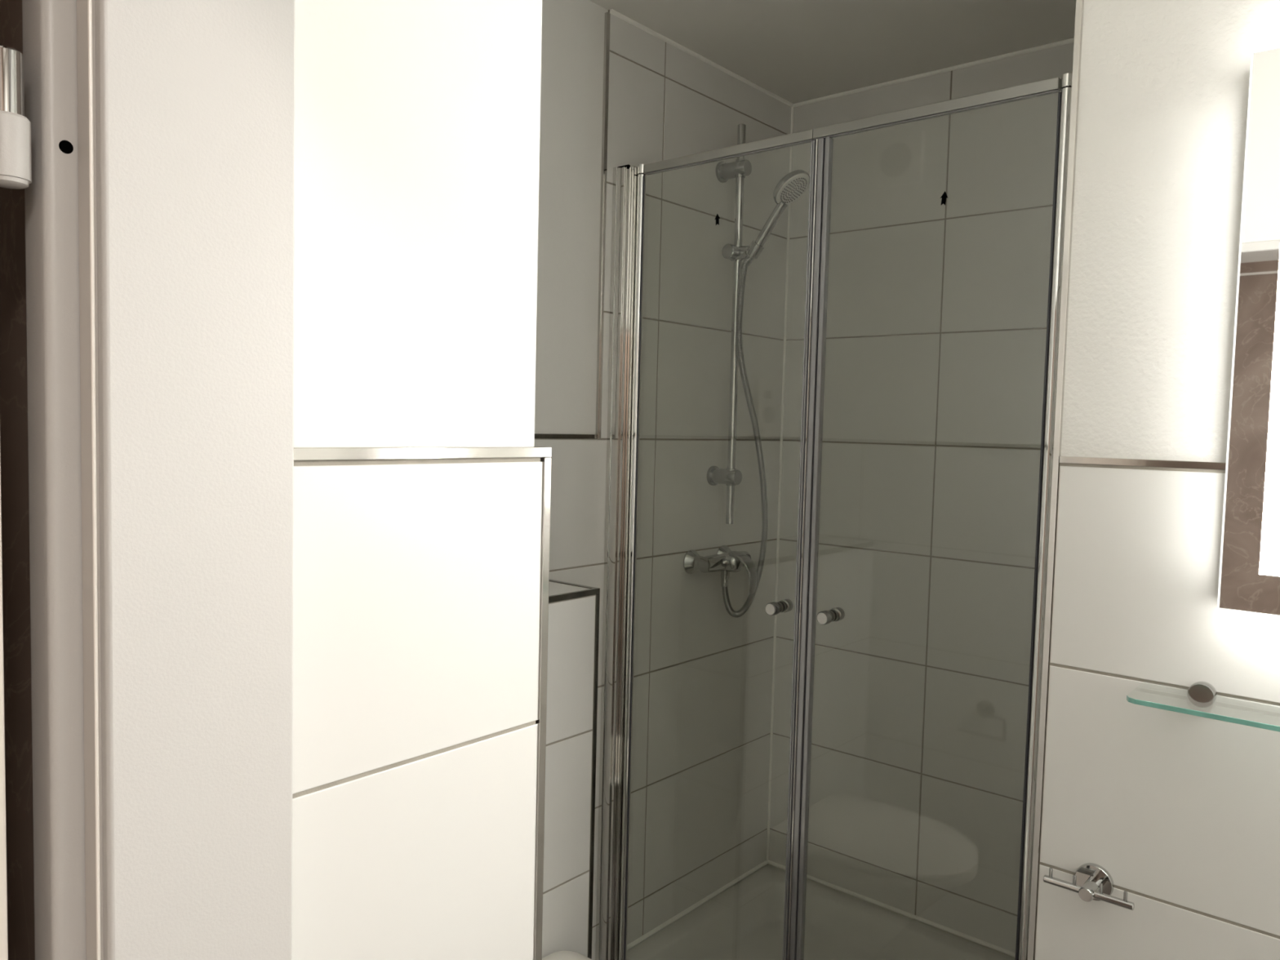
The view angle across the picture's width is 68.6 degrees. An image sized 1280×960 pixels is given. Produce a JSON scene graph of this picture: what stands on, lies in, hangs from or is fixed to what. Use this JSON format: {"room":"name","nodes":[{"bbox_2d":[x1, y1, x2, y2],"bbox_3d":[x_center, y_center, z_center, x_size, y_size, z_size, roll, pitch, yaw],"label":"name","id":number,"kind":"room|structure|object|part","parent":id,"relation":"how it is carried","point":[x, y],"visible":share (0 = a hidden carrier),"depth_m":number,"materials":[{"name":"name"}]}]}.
{"room":"bathroom","nodes":[
{"label":"bathroom","id":0,"kind":"room"},
{"bbox_2d":[0,0,35,959],"bbox_3d":[-0.984,0.170,1.197,1.416,2.442,0.007,4,4,40],"label":"wall","id":1,"kind":"structure","parent":0,"point":[13,331],"depth_m":0.80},
{"bbox_2d":[292,0,542,959],"bbox_3d":[-0.541,0.180,1.214,0.867,2.442,0.325,4,4,40],"label":"wall partition","id":2,"kind":"structure","parent":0,"point":[416,582],"depth_m":0.92,"materials":[{"name":"paint"}]},
{"bbox_2d":[293,446,543,461],"bbox_3d":[-0.213,-0.026,0.918,0.012,0.011,0.316,4,4,40],"label":"trim","id":3,"kind":"structure","parent":2,"relation":"attached to","point":[468,452],"depth_m":0.90,"materials":[{"name":"metal"}]},
{"bbox_2d":[533,446,551,959],"bbox_3d":[-0.124,0.691,1.084,0.012,1.458,0.011,4,4,40],"label":"trim","id":4,"kind":"structure","parent":2,"relation":"attached to","point":[546,485],"depth_m":1.05,"materials":[{"name":"metal"}]},
{"bbox_2d":[533,0,791,959],"bbox_3d":[-0.143,0.129,2.266,0.100,2.442,1.816,4,4,40],"label":"wall","id":5,"kind":"structure","parent":0,"point":[703,673],"depth_m":2.45,"materials":[{"name":"tile"}]},
{"bbox_2d":[534,433,597,439],"bbox_3d":[-0.392,-0.090,1.882,0.008,0.010,0.888,4,4,40],"label":"trim","id":6,"kind":"structure","parent":5,"relation":"attached to","point":[536,435],"depth_m":2.14,"materials":[{"name":"metal"}]},
{"bbox_2d":[542,581,595,958],"bbox_3d":[-0.401,0.801,1.783,0.210,1.144,0.684,4,4,40],"label":"wall ledge","id":7,"kind":"object","parent":5,"relation":"attached to","point":[571,622],"visible":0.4,"depth_m":1.90,"materials":[{"name":"tile"}]},
{"bbox_2d":[542,951,591,959],"bbox_3d":[-0.107,1.136,1.611,0.492,0.360,0.402,4,4,40],"label":"toilet","id":8,"kind":"object","parent":7,"relation":"attached to","point":[560,955],"visible":1,"depth_m":1.85,"materials":[{"name":"white ceramic"}]},
{"bbox_2d":[548,579,599,603],"bbox_3d":[-0.386,0.234,1.750,0.211,0.012,0.685,4,4,40],"label":"trim","id":9,"kind":"structure","parent":7,"relation":"attached to","point":[593,590],"depth_m":1.90,"materials":[{"name":"metal"}]},
{"bbox_2d":[587,594,599,959],"bbox_3d":[-0.103,0.802,1.974,0.009,1.134,0.009,4,4,40],"label":"trim","id":10,"kind":"structure","parent":7,"relation":"attached to","point":[597,596],"depth_m":1.96,"materials":[{"name":"metal"}]},
{"bbox_2d":[595,12,610,439],"bbox_3d":[-0.087,-0.587,2.195,0.008,0.982,0.011,4,4,40],"label":"trim","id":11,"kind":"structure","parent":5,"relation":"attached to","point":[607,15],"depth_m":2.19,"materials":[{"name":"metal"}]},
{"bbox_2d":[683,545,756,593],"bbox_3d":[0.244,0.243,2.530,0.158,0.108,0.214,4,4,40],"label":"shower mixer","id":12,"kind":"object","parent":5,"relation":"attached to","point":[726,561],"visible":1,"depth_m":2.50,"materials":[{"name":"silver metal"}]},
{"bbox_2d":[720,570,729,579],"bbox_3d":[0.230,0.254,2.542,0.025,0.030,0.025,4,4,40],"label":"outlet","id":13,"kind":"object","parent":12,"relation":"attached to","point":[725,575],"depth_m":2.53,"materials":[{"name":"silver metal"}]},
{"bbox_3d":[0.276,0.246,2.502,0.073,0.107,0.047,4,4,40],"label":"lever","id":14,"kind":"part","parent":12,"relation":"part of","materials":[{"name":"silver metal"}]},
{"bbox_2d":[706,124,764,524],"bbox_3d":[0.256,-0.409,2.499,0.141,1.060,0.076,4,4,40],"label":"shower rail","id":15,"kind":"object","parent":5,"relation":"attached to","point":[739,169],"visible":0.98,"depth_m":2.50,"materials":[{"name":"silver metal"}]},
{"bbox_3d":[0.241,-0.602,2.479,0.039,0.039,0.036,4,4,40],"label":"clamp knob","id":16,"kind":"part","parent":15,"relation":"part of","materials":[{"name":"silver metal"}]},
{"bbox_2d":[749,169,809,258],"bbox_3d":[0.352,-0.681,2.420,0.169,0.208,0.106,4,4,40],"label":"shower","id":17,"kind":"object","parent":15,"relation":"attached to","point":[792,186],"visible":1,"depth_m":2.40,"materials":[{"name":"silver metal"}]},
{"bbox_2d":[720,257,768,617],"bbox_3d":[0.293,-0.110,2.552,0.060,0.974,0.179,4,4,40],"label":"shower hose","id":18,"kind":"object","parent":17,"relation":"hanging from","point":[747,261],"visible":0.96,"depth_m":2.54,"materials":[{"name":"silver metal"}]},
{"bbox_3d":[0.331,-0.650,2.440,0.115,0.143,0.027,4,4,40],"label":"handle","id":19,"kind":"part","parent":17,"relation":"part of","materials":[{"name":"silver metal"}]},
{"bbox_2d":[589,0,1075,103],"bbox_3d":[0.007,-1.051,0.720,4.400,0.100,3.900,4,4,40],"label":"ceiling","id":20,"kind":"structure","parent":0,"point":[796,51],"depth_m":2.26,"materials":[{"name":"white paint"}]},
{"bbox_2d":[609,8,1074,106],"bbox_3d":[0.605,-1.065,2.123,1.095,0.012,0.804,4,4,40],"label":"sealant","id":21,"kind":"structure","parent":20,"relation":"attached to","point":[612,11],"depth_m":2.45,"materials":[{"name":"white plastic"}]},
{"bbox_2d":[767,42,1073,955],"bbox_3d":[0.868,0.138,2.531,1.104,2.442,0.100,4,4,40],"label":"wall","id":22,"kind":"structure","parent":0,"point":[937,314],"depth_m":2.54,"materials":[{"name":"tile"}]},
{"bbox_2d":[766,106,794,860],"bbox_3d":[0.423,0.035,2.841,0.009,2.294,0.009,4,4,40],"label":"sealant","id":23,"kind":"structure","parent":22,"relation":"attached to","point":[793,108],"depth_m":2.84,"materials":[{"name":"white plastic"}]},
{"bbox_2d":[1034,0,1279,959],"bbox_3d":[1.414,0.218,1.405,1.208,2.442,1.102,4,4,40],"label":"wall","id":24,"kind":"structure","parent":0,"point":[1181,811],"depth_m":1.28,"materials":[{"name":"paint"}]},
{"bbox_2d":[1027,0,1084,959],"bbox_3d":[0.601,0.199,1.380,0.008,2.442,0.009,4,4,40],"label":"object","id":25,"kind":"structure","parent":24,"relation":"attached to","point":[1079,3],"depth_m":1.36,"materials":[{"name":"metal"}]},
{"bbox_2d":[1043,862,1134,910],"bbox_3d":[0.635,0.575,1.323,0.117,0.051,0.055,4,4,40],"label":"hook rail","id":26,"kind":"object","parent":24,"relation":"attached to","point":[1091,881],"visible":1,"depth_m":1.32,"materials":[{"name":"silver metal"}]},
{"bbox_3d":[0.632,0.575,1.319,0.020,0.020,0.046,4,4,40],"label":"stem","id":27,"kind":"part","parent":26,"relation":"part of","materials":[{"name":"silver metal"}]},
{"bbox_2d":[1059,456,1226,470],"bbox_3d":[1.028,0.002,1.005,1.101,0.010,0.010,4,4,40],"label":"trim","id":28,"kind":"structure","parent":24,"relation":"attached to","point":[1069,460],"depth_m":1.29,"materials":[{"name":"metal"}]},
{"bbox_2d":[1126,681,1279,732],"bbox_3d":[0.886,0.298,1.061,0.594,0.032,0.110,4,4,40],"label":"glass shelf","id":29,"kind":"object","parent":24,"relation":"attached to","point":[1200,694],"visible":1,"depth_m":1.20,"materials":[{"name":"clear glass"}]},
{"bbox_2d":[1217,48,1279,615],"bbox_3d":[1.006,-0.164,0.984,0.650,0.691,0.041,4,4,40],"label":"mirror","id":30,"kind":"object","parent":24,"relation":"attached to","point":[1249,575],"visible":1,"depth_m":1.16,"materials":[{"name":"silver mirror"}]},
{"bbox_2d":[1258,253,1279,576],"bbox_3d":[0.793,-0.178,1.140,0.038,0.595,0.001,4,4,40],"label":"light","id":31,"kind":"object","parent":30,"relation":"attached to","point":[1269,361],"depth_m":1.16,"materials":[{"name":"white"}]},
{"bbox_3d":[-0.056,1.496,0.870,4.400,0.120,3.900,4,4,40],"label":"floor","id":32,"kind":"structure","parent":0,"visible":0},
{"bbox_2d":[626,864,1015,959],"bbox_3d":[0.547,1.299,2.258,1.086,0.142,0.792,4,4,40],"label":"shower tray","id":33,"kind":"object","parent":32,"relation":"on","point":[744,921],"visible":0.82,"depth_m":2.60,"materials":[{"name":"white ceramic"}]},
{"bbox_2d":[595,164,645,959],"bbox_3d":[-0.045,0.236,2.256,0.074,1.949,0.045,4,4,40],"label":"shower door frame","id":34,"kind":"structure","parent":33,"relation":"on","point":[628,196],"depth_m":2.24,"materials":[{"name":"silver metal"}]},
{"bbox_2d":[626,128,813,959],"bbox_3d":[0.159,0.251,2.095,0.444,1.944,0.071,4,4,40],"label":"shower door","id":35,"kind":"structure","parent":34,"relation":"attached to","point":[773,608],"depth_m":1.97,"materials":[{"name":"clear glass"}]},
{"bbox_3d":[0.158,0.259,2.097,0.440,1.918,0.006,4,4,40],"label":"glass pane","id":36,"kind":"part","parent":35,"relation":"part of","materials":[{"name":"clear glass"}]},
{"bbox_3d":[0.183,-0.710,2.039,0.444,0.020,0.015,4,4,40],"label":"rail","id":37,"kind":"part","parent":35,"relation":"part of","materials":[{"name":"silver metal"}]},
{"bbox_3d":[0.281,0.269,1.966,0.027,0.027,0.032,4,4,40],"label":"knob","id":38,"kind":"part","parent":35,"relation":"part of","materials":[{"name":"silver metal"}]},
{"bbox_3d":[0.306,0.268,1.995,0.027,0.027,0.032,4,4,40],"label":"knob","id":39,"kind":"part","parent":35,"relation":"part of","materials":[{"name":"silver metal"}]},
{"bbox_2d":[626,859,1015,957],"bbox_3d":[0.550,1.223,2.260,1.094,0.012,0.794,4,4,40],"label":"sealant","id":40,"kind":"structure","parent":33,"relation":"on","point":[715,893],"depth_m":2.61,"materials":[{"name":"white plastic"}]},
{"bbox_2d":[1015,72,1071,959],"bbox_3d":[0.717,0.293,1.604,0.098,1.949,0.045,4,4,40],"label":"shower door frame","id":41,"kind":"structure","parent":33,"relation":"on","point":[1064,96],"depth_m":1.62,"materials":[{"name":"silver metal"}]},
{"bbox_2d":[784,76,1061,959],"bbox_3d":[0.507,0.277,1.797,0.472,1.944,0.071,4,4,40],"label":"shower door","id":42,"kind":"structure","parent":41,"relation":"attached to","point":[823,142],"depth_m":1.91,"materials":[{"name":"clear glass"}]},
{"bbox_3d":[0.374,0.276,1.887,0.027,0.027,0.032,4,4,40],"label":"knob","id":43,"kind":"part","parent":42,"relation":"part of","materials":[{"name":"silver metal"}]},
{"bbox_3d":[0.399,0.275,1.915,0.027,0.027,0.032,4,4,40],"label":"knob","id":44,"kind":"part","parent":42,"relation":"part of","materials":[{"name":"silver metal"}]},
{"bbox_3d":[0.531,-0.684,1.741,0.472,0.020,0.015,4,4,40],"label":"rail","id":45,"kind":"part","parent":42,"relation":"part of","materials":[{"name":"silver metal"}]},
{"bbox_3d":[-0.337,0.213,0.737,3.000,2.442,0.135,4,4,40],"label":"wall","id":46,"kind":"structure","parent":0,"visible":0},
{"bbox_2d":[0,45,31,959],"bbox_3d":[-0.708,0.494,0.387,0.107,1.885,0.817,4,4,40],"label":"door","id":47,"kind":"structure","parent":46,"relation":"in","point":[15,161],"depth_m":0.65,"materials":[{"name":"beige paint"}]},
{"bbox_2d":[22,0,295,959],"bbox_3d":[-0.055,0.477,0.485,0.957,1.960,0.170,4,4,40],"label":"door frame","id":48,"kind":"structure","parent":46,"relation":"attached to","point":[159,199],"depth_m":0.70,"materials":[{"name":"paint"}]}
]}

